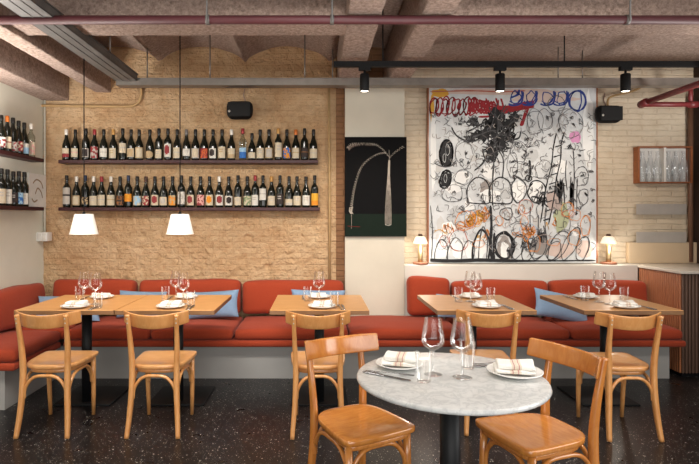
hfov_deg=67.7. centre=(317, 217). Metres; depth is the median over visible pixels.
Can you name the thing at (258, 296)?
cushion
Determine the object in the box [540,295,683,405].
bistro table
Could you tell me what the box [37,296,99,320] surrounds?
throw pillow
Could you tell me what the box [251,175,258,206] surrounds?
wine bottle
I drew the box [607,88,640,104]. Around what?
conduit
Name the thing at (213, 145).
wine bottle
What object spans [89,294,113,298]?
dinner plate
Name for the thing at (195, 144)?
wine bottle
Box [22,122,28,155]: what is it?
wine bottle
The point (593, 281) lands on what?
bowl
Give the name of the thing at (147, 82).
cable tray
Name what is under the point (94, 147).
wine bottle
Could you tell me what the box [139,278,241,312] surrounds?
cushion
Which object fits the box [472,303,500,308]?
dinner plate
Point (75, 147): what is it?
wine bottle
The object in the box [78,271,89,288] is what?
bowl
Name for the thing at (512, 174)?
canvas painting
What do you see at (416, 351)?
water glass
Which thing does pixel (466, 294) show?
folded napkin
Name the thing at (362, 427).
bentwood chair
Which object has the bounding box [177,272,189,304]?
wine glass
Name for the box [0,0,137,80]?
cable tray
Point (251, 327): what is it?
seat cushion
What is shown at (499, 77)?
track spotlight
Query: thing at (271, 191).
wine bottle
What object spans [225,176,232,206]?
wine bottle
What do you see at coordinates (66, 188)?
wine bottle
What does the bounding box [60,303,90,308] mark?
dinner plate
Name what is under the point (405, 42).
ceiling beam
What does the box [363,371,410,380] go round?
table knife
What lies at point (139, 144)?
wine bottle
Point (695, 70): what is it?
wall
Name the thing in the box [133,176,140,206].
wine bottle
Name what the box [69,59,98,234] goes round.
pendant lamp
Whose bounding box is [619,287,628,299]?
water glass
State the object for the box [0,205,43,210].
shelf
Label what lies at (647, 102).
pipe
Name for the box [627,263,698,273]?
countertop
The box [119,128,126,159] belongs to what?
wine bottle
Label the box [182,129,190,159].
wine bottle
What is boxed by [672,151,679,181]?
carafe
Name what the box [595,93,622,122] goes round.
wall speaker
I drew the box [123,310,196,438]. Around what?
bentwood chair
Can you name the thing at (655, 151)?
carafe
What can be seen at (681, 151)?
carafe
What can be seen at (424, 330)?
bowl
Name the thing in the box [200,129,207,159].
wine bottle
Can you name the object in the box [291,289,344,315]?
throw pillow
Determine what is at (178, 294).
folded napkin
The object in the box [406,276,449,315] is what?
cushion
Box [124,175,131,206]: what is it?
wine bottle
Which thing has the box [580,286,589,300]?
water glass
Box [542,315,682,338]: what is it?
seat cushion
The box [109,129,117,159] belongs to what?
wine bottle
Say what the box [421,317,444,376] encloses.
wine glass
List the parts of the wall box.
panel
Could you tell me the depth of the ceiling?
4.81 m
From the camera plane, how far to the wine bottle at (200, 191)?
5.00 m
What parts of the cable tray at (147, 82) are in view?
hanger rod, hanger rod, hanger rod, hanger rod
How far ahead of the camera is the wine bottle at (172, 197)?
4.99 m
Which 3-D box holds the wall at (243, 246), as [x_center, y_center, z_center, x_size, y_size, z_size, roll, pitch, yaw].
[-1.331,-0.280,5.266,3.017,3.300,0.367,0,0,0]
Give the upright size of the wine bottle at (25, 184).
0.310 m
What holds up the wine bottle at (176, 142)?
on the shelf at (66, 162)
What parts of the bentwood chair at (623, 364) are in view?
leg, leg, seat, leg, backrest, leg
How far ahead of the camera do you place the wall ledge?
5.05 m
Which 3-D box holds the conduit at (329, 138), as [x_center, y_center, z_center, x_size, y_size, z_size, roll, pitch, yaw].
[0.110,-0.254,5.070,0.029,2.028,0.023,0,0,0]
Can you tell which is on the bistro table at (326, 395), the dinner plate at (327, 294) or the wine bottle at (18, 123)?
the dinner plate at (327, 294)
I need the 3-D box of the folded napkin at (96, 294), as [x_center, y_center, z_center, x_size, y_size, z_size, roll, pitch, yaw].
[-1.686,0.596,4.059,0.127,0.034,0.088,0,0,4]
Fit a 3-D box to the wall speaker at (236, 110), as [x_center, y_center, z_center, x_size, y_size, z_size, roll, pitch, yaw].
[-0.748,-1.103,5.000,0.256,0.322,0.207,0,0,0]
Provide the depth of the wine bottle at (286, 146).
5.00 m
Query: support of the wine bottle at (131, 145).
on the shelf at (66, 162)
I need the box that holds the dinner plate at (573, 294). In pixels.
[573,294,598,298]
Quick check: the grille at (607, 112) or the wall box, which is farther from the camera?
the wall box
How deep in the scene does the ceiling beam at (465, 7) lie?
3.42 m
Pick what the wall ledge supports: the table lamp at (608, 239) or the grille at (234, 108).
the table lamp at (608, 239)
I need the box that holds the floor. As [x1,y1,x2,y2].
[0,371,698,463]
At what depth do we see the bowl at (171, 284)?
3.96 m
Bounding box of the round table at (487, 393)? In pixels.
[356,353,551,463]
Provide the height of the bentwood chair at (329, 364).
0.788 m
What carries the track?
hanging from the ceiling
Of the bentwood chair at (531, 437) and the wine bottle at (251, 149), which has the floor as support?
the bentwood chair at (531, 437)
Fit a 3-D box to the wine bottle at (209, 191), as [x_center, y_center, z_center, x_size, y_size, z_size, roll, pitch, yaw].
[-1.046,-0.252,5.018,0.076,0.300,0.076,0,0,1]
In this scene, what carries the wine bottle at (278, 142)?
on the shelf at (66, 162)
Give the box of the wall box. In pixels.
[633,146,692,183]
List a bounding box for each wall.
[0,82,43,288]
[43,46,335,319]
[404,68,692,316]
[693,68,698,263]
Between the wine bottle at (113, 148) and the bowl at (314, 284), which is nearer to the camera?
the bowl at (314, 284)
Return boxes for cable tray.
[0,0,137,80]
[116,35,698,87]
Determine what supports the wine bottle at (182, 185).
on the shelf at (59, 208)
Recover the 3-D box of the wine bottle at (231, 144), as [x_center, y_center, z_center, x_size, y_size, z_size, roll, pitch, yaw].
[-0.836,-0.705,5.027,0.076,0.300,0.076,0,0,2]
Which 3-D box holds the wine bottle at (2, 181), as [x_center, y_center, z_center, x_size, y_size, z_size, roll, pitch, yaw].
[-2.632,-0.257,4.324,0.071,0.310,0.071,0,0,-29]
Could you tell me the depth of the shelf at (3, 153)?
4.52 m
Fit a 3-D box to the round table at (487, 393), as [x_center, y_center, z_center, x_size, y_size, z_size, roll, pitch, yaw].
[0.522,0.998,2.055,0.738,0.745,0.738,0,0,0]
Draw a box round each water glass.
[75,286,83,299]
[93,292,102,308]
[161,286,169,300]
[186,291,195,306]
[303,286,311,300]
[330,292,338,308]
[415,350,432,382]
[454,287,462,301]
[459,340,475,369]
[486,287,494,299]
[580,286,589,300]
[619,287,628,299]
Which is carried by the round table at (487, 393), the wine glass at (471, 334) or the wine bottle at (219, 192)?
the wine glass at (471, 334)
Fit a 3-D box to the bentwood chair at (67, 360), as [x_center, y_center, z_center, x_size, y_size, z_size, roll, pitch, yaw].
[-1.717,0.980,3.432,0.412,0.788,0.463,0,0,0]
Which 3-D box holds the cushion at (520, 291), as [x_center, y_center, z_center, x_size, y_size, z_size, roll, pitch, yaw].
[1.716,0.752,4.928,0.909,0.339,0.198,0,0,-2]
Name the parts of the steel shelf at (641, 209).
shelf plate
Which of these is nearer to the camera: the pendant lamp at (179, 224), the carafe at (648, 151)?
the pendant lamp at (179, 224)
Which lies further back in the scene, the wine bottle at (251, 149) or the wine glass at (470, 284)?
the wine bottle at (251, 149)
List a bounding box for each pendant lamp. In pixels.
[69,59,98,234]
[166,36,193,234]
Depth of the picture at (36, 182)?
4.92 m
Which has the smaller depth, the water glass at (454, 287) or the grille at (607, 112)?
the water glass at (454, 287)
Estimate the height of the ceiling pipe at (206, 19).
0.462 m
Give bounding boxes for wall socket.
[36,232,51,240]
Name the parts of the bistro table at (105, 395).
plate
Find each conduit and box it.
[41,88,142,107]
[44,100,45,231]
[328,88,330,279]
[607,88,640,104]
[688,108,692,261]
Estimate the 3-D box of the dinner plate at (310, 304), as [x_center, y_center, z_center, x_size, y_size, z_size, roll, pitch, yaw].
[0.028,0.615,3.628,0.196,0.019,0.196,0,0,0]
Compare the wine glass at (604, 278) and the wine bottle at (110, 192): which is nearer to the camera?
the wine glass at (604, 278)
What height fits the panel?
0.208 m
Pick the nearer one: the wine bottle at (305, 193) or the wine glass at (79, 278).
the wine glass at (79, 278)
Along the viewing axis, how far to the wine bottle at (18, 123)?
4.56 m
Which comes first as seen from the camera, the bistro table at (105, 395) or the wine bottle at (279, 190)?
the bistro table at (105, 395)
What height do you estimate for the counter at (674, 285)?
0.917 m
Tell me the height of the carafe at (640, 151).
0.310 m
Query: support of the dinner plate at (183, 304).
on the bistro table at (204, 304)
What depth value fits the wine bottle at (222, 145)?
4.99 m
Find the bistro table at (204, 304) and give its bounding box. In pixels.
[115,295,231,405]
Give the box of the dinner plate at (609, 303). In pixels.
[609,303,640,308]
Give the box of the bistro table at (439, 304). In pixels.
[417,295,536,348]
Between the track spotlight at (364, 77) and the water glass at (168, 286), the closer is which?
the water glass at (168, 286)
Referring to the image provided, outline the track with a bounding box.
[333,10,698,67]
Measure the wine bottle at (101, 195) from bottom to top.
0.300 m
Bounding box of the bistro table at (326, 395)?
[270,295,368,405]
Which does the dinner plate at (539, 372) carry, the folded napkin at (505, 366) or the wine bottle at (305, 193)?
the folded napkin at (505, 366)
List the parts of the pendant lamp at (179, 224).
lamp shade, cord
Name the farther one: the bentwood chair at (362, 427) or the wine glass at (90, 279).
the wine glass at (90, 279)
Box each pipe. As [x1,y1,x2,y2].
[0,0,698,24]
[637,80,698,107]
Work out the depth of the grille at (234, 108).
4.90 m
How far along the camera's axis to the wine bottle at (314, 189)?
5.00 m
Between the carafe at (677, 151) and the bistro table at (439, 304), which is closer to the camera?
the bistro table at (439, 304)
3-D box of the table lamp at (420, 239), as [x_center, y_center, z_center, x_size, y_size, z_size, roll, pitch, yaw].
[1.007,0.306,5.120,0.148,0.300,0.148,0,0,0]
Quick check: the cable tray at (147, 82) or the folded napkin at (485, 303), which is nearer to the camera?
the folded napkin at (485, 303)
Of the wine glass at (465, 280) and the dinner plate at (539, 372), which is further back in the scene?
the wine glass at (465, 280)
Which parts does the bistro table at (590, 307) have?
plate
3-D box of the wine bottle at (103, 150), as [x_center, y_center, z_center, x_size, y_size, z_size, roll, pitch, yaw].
[-2.067,-0.705,5.017,0.076,0.300,0.076,0,0,2]
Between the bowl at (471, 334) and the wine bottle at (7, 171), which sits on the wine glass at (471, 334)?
the bowl at (471, 334)
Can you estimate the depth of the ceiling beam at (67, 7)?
3.42 m
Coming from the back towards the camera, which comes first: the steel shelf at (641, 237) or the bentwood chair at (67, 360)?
the steel shelf at (641, 237)
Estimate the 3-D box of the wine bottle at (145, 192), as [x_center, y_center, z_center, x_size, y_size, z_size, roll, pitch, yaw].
[-1.664,-0.252,5.030,0.076,0.300,0.076,0,0,6]
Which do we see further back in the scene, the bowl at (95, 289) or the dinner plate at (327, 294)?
the dinner plate at (327, 294)
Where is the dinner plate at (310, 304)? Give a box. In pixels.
[308,303,335,308]
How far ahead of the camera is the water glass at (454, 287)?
3.88 m
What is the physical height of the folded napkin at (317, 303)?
0.037 m
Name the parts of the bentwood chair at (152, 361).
leg, leg, backrest, seat, leg, leg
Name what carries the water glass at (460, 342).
on the round table at (487, 393)
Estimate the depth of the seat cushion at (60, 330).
4.38 m
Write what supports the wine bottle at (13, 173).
on the shelf at (2, 207)
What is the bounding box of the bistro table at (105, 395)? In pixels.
[14,295,146,405]
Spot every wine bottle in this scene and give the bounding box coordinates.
[0,115,5,150]
[0,168,5,205]
[4,116,11,151]
[5,169,11,205]
[11,117,17,152]
[11,171,17,205]
[16,120,23,153]
[16,171,23,205]
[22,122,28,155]
[22,172,28,205]
[28,123,34,156]
[62,129,70,159]
[63,175,70,206]
[71,129,79,159]
[72,176,80,206]
[81,175,88,206]
[82,128,89,159]
[89,176,97,206]
[90,129,98,159]
[97,176,105,206]
[99,129,107,159]
[107,176,114,206]
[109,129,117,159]
[116,176,123,206]
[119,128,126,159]
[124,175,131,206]
[127,129,134,159]
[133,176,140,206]
[135,129,142,159]
[142,176,149,206]
[146,129,153,159]
[151,176,158,206]
[155,128,162,159]
[159,176,167,206]
[164,128,171,159]
[168,176,176,206]
[173,129,178,159]
[178,175,184,206]
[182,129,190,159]
[187,176,194,206]
[191,129,198,159]
[197,176,204,206]
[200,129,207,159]
[206,176,213,206]
[209,129,216,159]
[215,176,222,206]
[218,129,225,159]
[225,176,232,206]
[228,129,234,159]
[234,175,241,206]
[239,128,246,159]
[243,176,250,206]
[248,133,255,159]
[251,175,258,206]
[256,129,263,159]
[259,175,266,206]
[265,129,272,159]
[268,176,274,206]
[275,128,281,159]
[276,175,283,206]
[283,129,290,159]
[285,176,292,206]
[292,129,299,159]
[293,176,300,206]
[301,128,307,159]
[302,176,309,206]
[310,129,316,159]
[311,175,317,206]
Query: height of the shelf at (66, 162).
0.033 m
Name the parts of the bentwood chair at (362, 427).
leg, backrest, leg, leg, seat, leg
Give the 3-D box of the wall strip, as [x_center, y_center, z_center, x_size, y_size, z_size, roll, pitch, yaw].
[0.506,-0.280,5.268,0.659,3.300,0.365,0,0,0]
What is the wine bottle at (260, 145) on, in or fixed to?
on the shelf at (66, 162)
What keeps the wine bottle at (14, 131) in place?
on the shelf at (3, 153)
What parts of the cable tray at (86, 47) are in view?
hanger rod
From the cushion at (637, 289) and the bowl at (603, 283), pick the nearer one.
the bowl at (603, 283)
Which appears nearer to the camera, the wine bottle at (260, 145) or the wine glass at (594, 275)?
the wine glass at (594, 275)
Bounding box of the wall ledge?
[404,263,637,318]
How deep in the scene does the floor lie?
3.38 m
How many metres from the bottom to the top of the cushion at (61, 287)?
0.341 m
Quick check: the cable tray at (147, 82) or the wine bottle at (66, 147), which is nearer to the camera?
the cable tray at (147, 82)
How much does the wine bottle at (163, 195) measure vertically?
0.300 m
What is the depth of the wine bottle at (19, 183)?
4.56 m
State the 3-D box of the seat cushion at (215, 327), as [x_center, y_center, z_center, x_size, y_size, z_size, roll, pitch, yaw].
[-1.062,0.971,4.679,0.695,0.109,0.652,0,0,0]
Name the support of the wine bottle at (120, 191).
on the shelf at (59, 208)
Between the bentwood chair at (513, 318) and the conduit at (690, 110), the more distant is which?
the conduit at (690, 110)
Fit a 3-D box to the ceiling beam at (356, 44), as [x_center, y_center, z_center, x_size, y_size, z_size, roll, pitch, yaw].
[0.290,-1.442,3.126,0.217,0.382,3.855,0,0,0]
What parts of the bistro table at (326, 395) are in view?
plate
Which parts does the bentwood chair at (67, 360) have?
leg, backrest, leg, seat, leg, leg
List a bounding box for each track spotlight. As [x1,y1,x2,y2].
[358,66,370,92]
[493,66,506,92]
[618,66,632,92]
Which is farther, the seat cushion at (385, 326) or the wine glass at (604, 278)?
the seat cushion at (385, 326)
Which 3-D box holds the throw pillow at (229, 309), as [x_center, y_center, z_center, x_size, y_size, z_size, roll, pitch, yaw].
[-0.970,0.790,4.750,0.514,0.268,0.150,0,0,3]
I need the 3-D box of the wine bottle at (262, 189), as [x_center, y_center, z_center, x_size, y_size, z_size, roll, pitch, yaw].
[-0.531,-0.257,5.019,0.071,0.310,0.071,0,0,8]
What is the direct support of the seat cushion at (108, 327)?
on the banquette base
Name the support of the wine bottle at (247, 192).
on the shelf at (59, 208)
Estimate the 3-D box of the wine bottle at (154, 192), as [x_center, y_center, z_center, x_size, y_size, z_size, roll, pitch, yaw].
[-1.575,-0.252,5.023,0.076,0.300,0.076,0,0,-5]
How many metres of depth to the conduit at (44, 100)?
5.07 m
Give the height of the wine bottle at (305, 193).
0.300 m
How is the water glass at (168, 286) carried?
on the bistro table at (204, 304)
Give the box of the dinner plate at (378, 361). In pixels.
[376,357,422,369]
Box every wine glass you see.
[78,271,89,301]
[89,272,101,304]
[170,270,181,299]
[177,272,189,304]
[313,271,324,299]
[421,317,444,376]
[450,317,474,379]
[464,271,476,301]
[469,273,482,304]
[592,271,605,302]
[602,273,616,304]
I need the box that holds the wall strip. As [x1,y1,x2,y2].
[336,47,384,294]
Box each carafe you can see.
[640,151,646,181]
[646,151,653,181]
[654,151,661,181]
[666,151,672,181]
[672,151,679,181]
[680,151,687,181]
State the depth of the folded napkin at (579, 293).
4.03 m
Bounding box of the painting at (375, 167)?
[345,137,406,236]
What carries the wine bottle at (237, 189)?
on the shelf at (59, 208)
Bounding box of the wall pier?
[345,88,403,315]
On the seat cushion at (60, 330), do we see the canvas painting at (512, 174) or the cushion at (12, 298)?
the cushion at (12, 298)
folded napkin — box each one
[63,300,87,306]
[92,293,111,296]
[159,300,181,306]
[177,293,195,296]
[311,293,326,296]
[312,300,331,306]
[381,350,419,367]
[463,292,479,296]
[475,299,497,306]
[493,358,535,374]
[576,292,595,296]
[612,300,637,306]
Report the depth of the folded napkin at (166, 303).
3.60 m
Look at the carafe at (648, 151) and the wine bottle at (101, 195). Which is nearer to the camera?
the wine bottle at (101, 195)
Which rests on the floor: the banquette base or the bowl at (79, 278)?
the banquette base
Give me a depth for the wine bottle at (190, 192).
4.99 m
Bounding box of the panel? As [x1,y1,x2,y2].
[626,242,696,262]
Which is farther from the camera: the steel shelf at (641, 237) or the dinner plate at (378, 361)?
the steel shelf at (641, 237)
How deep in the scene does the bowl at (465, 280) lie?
3.91 m
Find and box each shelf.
[0,150,43,161]
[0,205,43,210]
[58,160,317,164]
[58,207,319,210]
[633,204,685,214]
[636,232,685,242]
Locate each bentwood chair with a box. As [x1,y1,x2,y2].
[13,310,97,438]
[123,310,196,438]
[285,311,350,439]
[304,333,414,463]
[450,309,520,435]
[475,338,608,463]
[576,312,664,441]
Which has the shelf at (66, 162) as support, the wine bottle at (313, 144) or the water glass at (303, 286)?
the wine bottle at (313, 144)
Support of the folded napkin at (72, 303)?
on the dinner plate at (88, 303)
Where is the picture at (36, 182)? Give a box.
[27,173,45,206]
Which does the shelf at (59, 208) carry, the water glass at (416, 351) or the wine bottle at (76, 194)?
the wine bottle at (76, 194)
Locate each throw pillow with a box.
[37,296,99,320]
[116,290,166,317]
[185,289,238,318]
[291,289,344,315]
[436,294,455,317]
[534,287,587,320]
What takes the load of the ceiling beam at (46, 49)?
attached to the ceiling
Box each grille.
[228,102,249,115]
[601,106,622,119]
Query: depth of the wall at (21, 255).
4.73 m
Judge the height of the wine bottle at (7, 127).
0.310 m
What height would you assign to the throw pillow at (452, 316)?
0.235 m
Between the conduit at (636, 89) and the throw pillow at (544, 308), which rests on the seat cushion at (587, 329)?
the throw pillow at (544, 308)
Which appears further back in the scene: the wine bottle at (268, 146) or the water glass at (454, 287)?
the wine bottle at (268, 146)
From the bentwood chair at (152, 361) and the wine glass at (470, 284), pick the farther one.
the wine glass at (470, 284)
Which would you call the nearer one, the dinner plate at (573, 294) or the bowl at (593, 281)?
the bowl at (593, 281)
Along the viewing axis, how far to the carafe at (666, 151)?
5.21 m
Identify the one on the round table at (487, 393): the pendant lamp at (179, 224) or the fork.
the fork
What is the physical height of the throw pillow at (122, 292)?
0.253 m
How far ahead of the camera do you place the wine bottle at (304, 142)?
5.00 m
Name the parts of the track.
hanger rod, rail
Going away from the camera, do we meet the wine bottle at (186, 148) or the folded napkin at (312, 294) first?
the folded napkin at (312, 294)
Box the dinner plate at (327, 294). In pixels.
[308,294,329,298]
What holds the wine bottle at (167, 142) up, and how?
on the shelf at (66, 162)
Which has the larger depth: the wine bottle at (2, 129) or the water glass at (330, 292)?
the wine bottle at (2, 129)
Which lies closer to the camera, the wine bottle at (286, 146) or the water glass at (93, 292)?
the water glass at (93, 292)
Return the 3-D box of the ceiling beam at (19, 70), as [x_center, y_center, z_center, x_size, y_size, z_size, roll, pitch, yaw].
[-2.590,-1.390,3.159,0.309,0.487,3.925,0,0,0]
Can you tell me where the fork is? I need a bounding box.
[365,370,414,375]
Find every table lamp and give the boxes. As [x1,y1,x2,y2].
[413,234,427,264]
[600,234,616,264]
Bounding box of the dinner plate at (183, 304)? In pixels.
[156,303,184,308]
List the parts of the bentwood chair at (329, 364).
leg, seat, backrest, leg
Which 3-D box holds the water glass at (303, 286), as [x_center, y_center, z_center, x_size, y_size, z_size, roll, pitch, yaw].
[-0.079,0.570,3.913,0.066,0.107,0.066,0,0,30]
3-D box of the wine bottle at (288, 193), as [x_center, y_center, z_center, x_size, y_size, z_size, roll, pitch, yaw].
[-0.280,-0.252,5.016,0.076,0.300,0.076,0,0,2]
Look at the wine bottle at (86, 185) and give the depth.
5.01 m
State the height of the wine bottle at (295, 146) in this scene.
0.300 m
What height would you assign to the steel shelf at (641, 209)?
0.105 m
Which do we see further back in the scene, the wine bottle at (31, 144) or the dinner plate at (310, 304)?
the wine bottle at (31, 144)
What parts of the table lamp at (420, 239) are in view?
stem, lamp shade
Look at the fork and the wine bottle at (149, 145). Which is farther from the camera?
the wine bottle at (149, 145)
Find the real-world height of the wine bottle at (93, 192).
0.300 m
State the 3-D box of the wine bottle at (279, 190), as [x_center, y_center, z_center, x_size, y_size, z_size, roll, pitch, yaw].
[-0.367,-0.257,5.026,0.071,0.310,0.071,0,0,7]
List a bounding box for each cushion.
[0,283,44,331]
[0,330,60,361]
[5,322,81,338]
[53,279,137,295]
[69,316,152,338]
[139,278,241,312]
[151,316,242,338]
[234,316,347,338]
[242,279,343,313]
[346,315,459,338]
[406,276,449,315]
[445,316,569,338]
[450,279,547,308]
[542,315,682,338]
[547,279,647,300]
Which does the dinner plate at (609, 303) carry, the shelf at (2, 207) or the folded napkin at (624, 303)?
the folded napkin at (624, 303)
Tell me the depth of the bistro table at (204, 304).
3.85 m
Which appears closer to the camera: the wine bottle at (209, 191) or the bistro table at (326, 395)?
the bistro table at (326, 395)
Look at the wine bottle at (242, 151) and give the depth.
5.01 m
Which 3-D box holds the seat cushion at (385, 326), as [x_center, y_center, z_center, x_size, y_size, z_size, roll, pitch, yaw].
[0.733,0.971,4.679,0.935,0.110,0.653,0,0,0]
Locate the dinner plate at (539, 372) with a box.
[486,363,543,378]
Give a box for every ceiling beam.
[0,3,110,92]
[0,38,68,100]
[9,0,345,35]
[337,0,385,88]
[383,0,461,77]
[438,0,698,35]
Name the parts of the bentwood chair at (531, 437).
leg, seat, leg, leg, backrest, leg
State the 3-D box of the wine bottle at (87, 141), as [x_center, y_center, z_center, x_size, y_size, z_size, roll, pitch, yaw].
[-2.242,-0.710,5.025,0.071,0.310,0.071,0,0,4]
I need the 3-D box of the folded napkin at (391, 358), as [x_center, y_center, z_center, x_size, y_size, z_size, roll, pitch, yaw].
[0.347,0.589,2.190,0.152,0.046,0.106,0,0,18]
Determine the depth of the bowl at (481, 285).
3.77 m
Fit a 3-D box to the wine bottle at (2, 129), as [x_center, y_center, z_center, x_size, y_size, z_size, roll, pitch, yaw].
[-2.632,-0.705,4.320,0.076,0.300,0.076,0,0,-36]
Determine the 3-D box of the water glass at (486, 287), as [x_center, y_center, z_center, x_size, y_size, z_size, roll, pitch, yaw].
[1.277,0.570,3.843,0.066,0.107,0.066,0,0,7]
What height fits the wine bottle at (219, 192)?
0.300 m
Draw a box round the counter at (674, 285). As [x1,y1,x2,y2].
[627,263,698,376]
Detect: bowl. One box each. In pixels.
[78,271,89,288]
[89,272,101,290]
[170,270,181,287]
[177,272,189,290]
[313,271,324,287]
[421,317,444,349]
[450,317,474,351]
[464,271,476,287]
[469,273,482,290]
[592,271,605,288]
[602,273,616,290]
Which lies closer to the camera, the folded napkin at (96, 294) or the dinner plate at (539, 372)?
the dinner plate at (539, 372)
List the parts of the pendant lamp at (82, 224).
lamp shade, cord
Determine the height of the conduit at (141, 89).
0.233 m
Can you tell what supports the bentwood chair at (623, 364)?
on the floor
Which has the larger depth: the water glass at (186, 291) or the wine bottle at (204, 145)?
the wine bottle at (204, 145)
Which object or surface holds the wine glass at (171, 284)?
on the bistro table at (204, 304)
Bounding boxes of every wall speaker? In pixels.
[227,89,252,119]
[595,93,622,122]
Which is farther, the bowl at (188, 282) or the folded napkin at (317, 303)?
the bowl at (188, 282)
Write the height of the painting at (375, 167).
0.957 m
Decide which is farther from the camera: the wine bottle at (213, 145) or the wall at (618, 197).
the wall at (618, 197)
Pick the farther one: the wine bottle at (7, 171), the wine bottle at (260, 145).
the wine bottle at (260, 145)
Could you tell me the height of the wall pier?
2.640 m
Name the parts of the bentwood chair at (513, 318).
leg, seat, backrest, leg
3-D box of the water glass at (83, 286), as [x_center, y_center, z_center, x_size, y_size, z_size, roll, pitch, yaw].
[-1.794,0.570,3.913,0.066,0.107,0.066,0,0,-28]
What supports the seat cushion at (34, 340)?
on the banquette base
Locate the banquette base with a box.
[0,325,685,409]
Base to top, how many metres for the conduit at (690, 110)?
1.660 m
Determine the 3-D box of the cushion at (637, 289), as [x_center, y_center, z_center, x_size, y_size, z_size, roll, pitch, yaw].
[2.645,0.751,4.925,0.910,0.337,0.192,0,0,0]
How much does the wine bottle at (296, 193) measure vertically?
0.300 m
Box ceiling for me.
[90,0,698,61]
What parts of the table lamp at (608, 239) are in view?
stem, lamp shade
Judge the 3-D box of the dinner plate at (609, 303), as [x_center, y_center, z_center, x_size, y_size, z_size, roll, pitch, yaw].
[2.142,0.615,3.628,0.196,0.019,0.196,0,0,0]
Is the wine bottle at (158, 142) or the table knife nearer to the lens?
the table knife
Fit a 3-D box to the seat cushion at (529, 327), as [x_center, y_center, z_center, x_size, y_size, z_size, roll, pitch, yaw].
[1.665,0.971,4.680,0.910,0.109,0.652,0,0,0]
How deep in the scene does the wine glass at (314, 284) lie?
3.91 m
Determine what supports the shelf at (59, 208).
attached to the wall at (243, 246)
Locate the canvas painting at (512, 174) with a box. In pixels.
[427,88,597,262]

